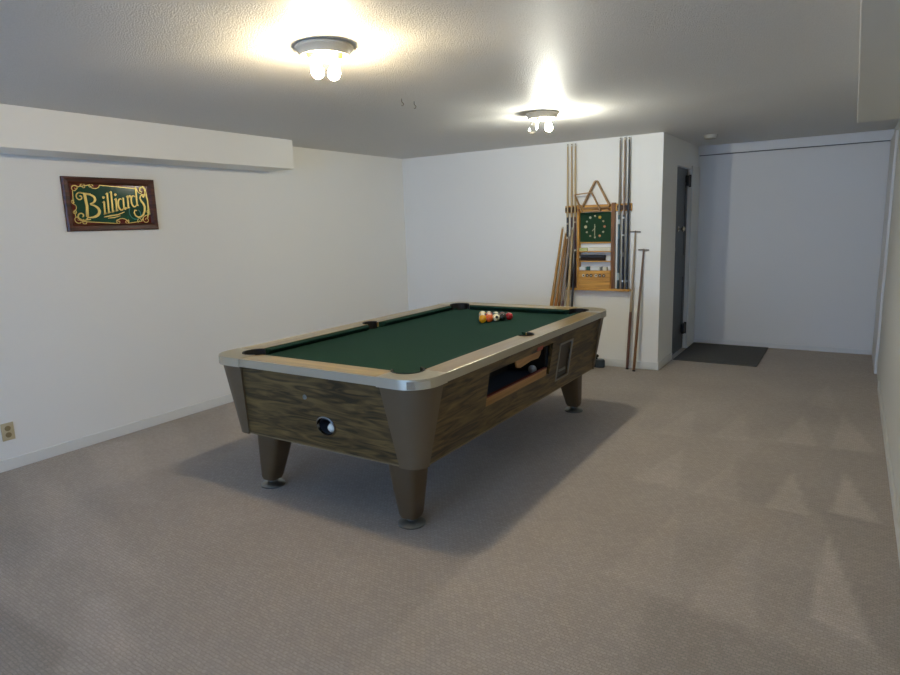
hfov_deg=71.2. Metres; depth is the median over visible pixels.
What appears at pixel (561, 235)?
pool cue
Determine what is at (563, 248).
pool cue
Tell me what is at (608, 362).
baseboard
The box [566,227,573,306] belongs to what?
pool cue
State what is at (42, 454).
baseboard
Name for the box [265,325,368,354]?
cushion
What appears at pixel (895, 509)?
trim
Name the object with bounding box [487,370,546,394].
tray
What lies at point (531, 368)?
ball
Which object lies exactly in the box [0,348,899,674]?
floor
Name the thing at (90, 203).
sign
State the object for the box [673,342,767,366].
door mat
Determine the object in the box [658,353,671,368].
baseboard
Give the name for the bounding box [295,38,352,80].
ceiling light
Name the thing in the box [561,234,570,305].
pool cue
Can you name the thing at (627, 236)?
pool cue
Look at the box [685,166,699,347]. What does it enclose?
trim
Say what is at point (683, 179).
door
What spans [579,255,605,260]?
brush
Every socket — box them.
[306,51,315,59]
[334,51,343,59]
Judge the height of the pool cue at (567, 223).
1.431 m
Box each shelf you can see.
[579,251,611,251]
[579,260,610,261]
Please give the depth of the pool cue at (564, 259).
6.45 m
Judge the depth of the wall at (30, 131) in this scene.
4.34 m
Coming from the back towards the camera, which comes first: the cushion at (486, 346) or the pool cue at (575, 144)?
the pool cue at (575, 144)
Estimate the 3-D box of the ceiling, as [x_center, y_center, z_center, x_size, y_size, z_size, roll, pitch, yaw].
[-0.875,-1.256,2.478,5.072,0.100,12.232,5,12,32]
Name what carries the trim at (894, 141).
attached to the wall at (888, 368)
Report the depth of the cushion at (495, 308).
5.11 m
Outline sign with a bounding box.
[60,176,158,231]
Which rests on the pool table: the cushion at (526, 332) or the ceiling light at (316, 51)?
the cushion at (526, 332)
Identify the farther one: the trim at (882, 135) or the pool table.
the trim at (882, 135)
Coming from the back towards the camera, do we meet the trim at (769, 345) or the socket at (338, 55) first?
the trim at (769, 345)
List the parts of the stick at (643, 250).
handle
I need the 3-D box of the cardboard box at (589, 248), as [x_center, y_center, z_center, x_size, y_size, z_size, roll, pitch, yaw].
[1.500,-0.884,6.289,0.235,0.034,0.048,5,12,32]
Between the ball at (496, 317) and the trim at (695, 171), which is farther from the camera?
the trim at (695, 171)
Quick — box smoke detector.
[704,134,717,139]
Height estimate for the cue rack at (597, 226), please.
0.862 m
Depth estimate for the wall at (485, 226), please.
6.68 m
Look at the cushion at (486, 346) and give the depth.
3.39 m
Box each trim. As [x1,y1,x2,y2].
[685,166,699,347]
[694,338,870,354]
[698,129,894,154]
[872,130,898,373]
[877,381,899,564]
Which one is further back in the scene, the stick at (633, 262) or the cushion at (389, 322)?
the stick at (633, 262)
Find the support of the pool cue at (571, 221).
on the cue rack at (597, 226)
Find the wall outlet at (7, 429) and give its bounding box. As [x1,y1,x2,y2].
[0,421,14,441]
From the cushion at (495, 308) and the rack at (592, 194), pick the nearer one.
the cushion at (495, 308)
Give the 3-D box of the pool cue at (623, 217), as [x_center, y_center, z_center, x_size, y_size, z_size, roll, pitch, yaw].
[1.685,-1.191,6.094,0.028,1.443,0.027,5,12,32]
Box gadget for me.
[594,354,604,367]
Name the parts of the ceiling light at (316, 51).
light bulb, light bulb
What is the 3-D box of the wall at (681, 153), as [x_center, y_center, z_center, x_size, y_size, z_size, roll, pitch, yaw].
[2.457,-0.946,6.811,0.120,2.263,1.595,5,12,32]
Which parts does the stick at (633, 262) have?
handle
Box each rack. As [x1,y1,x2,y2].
[565,203,631,291]
[574,192,600,212]
[582,180,610,208]
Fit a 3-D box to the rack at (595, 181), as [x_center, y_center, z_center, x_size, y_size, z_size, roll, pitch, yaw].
[1.442,-1.413,6.198,0.282,0.268,0.040,5,12,32]
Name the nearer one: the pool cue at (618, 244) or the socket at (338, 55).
the socket at (338, 55)
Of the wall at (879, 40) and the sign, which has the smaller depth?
the wall at (879, 40)
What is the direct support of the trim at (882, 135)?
attached to the wall at (789, 243)
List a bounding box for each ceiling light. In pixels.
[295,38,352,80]
[526,110,558,133]
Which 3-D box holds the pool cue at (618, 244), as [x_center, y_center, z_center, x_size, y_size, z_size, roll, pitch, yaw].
[1.648,-1.194,6.118,0.028,1.443,0.027,5,12,32]
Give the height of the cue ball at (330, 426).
0.054 m
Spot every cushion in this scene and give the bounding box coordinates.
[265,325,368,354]
[268,354,390,369]
[379,306,451,326]
[424,336,514,368]
[470,305,568,313]
[521,313,577,334]
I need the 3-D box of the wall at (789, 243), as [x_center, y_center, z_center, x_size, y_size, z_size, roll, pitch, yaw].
[3.720,-0.999,6.876,1.938,2.263,0.120,5,12,32]
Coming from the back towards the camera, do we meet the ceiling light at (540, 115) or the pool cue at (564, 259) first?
the pool cue at (564, 259)
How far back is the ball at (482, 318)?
4.59 m
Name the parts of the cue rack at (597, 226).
drawer, panel rail, clock panel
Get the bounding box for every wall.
[0,103,293,171]
[0,147,408,460]
[402,132,666,362]
[661,134,698,359]
[694,140,890,354]
[857,0,899,122]
[877,119,899,515]
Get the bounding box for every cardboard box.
[588,247,610,250]
[590,267,600,270]
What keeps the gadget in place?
on the floor
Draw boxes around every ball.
[328,423,333,431]
[479,315,486,322]
[486,314,492,321]
[493,314,499,320]
[499,313,505,320]
[506,312,512,319]
[528,365,536,372]
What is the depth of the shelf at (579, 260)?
6.30 m
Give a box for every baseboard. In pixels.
[0,394,233,472]
[600,358,658,369]
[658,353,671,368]
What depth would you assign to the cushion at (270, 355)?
3.27 m
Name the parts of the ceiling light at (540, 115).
light bulb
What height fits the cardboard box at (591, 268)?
0.034 m
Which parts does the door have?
panel moulding, knob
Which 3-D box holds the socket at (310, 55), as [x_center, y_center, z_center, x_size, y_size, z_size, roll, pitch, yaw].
[-0.605,-1.228,2.713,0.051,0.057,0.035,2,11,23]
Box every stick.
[626,231,640,368]
[632,249,648,371]
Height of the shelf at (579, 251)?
0.011 m
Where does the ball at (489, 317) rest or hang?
on the pool table
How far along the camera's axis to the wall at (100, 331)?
5.01 m
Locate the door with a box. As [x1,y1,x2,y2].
[672,167,691,354]
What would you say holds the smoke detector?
attached to the ceiling
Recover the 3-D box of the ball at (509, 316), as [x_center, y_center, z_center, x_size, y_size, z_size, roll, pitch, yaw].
[0.444,-0.161,4.716,0.056,0.057,0.057,-3,10,-9]
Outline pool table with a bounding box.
[218,302,605,529]
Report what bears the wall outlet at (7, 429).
attached to the wall at (100, 331)
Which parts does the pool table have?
leg, rail trim, rail, panel, rail trim, rail, leg, cap corner plate, rail, panel, rail trim, rail, rail trim, coin plate, coin door frame, leg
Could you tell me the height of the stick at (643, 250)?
1.195 m
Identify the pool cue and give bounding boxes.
[550,227,563,305]
[554,231,566,305]
[558,237,567,305]
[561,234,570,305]
[566,144,568,287]
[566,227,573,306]
[570,144,572,287]
[571,249,575,306]
[574,144,575,287]
[617,138,620,288]
[621,137,625,288]
[625,137,629,288]
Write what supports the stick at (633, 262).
on the floor
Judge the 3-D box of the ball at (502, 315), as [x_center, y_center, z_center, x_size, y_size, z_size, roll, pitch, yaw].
[0.393,-0.154,4.690,0.057,0.057,0.056,2,11,22]
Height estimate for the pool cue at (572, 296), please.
1.192 m
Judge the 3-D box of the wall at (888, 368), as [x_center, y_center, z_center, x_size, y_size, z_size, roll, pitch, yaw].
[1.223,0.085,1.324,0.120,2.263,12.112,5,12,32]
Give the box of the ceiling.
[0,0,898,158]
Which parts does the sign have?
backing panel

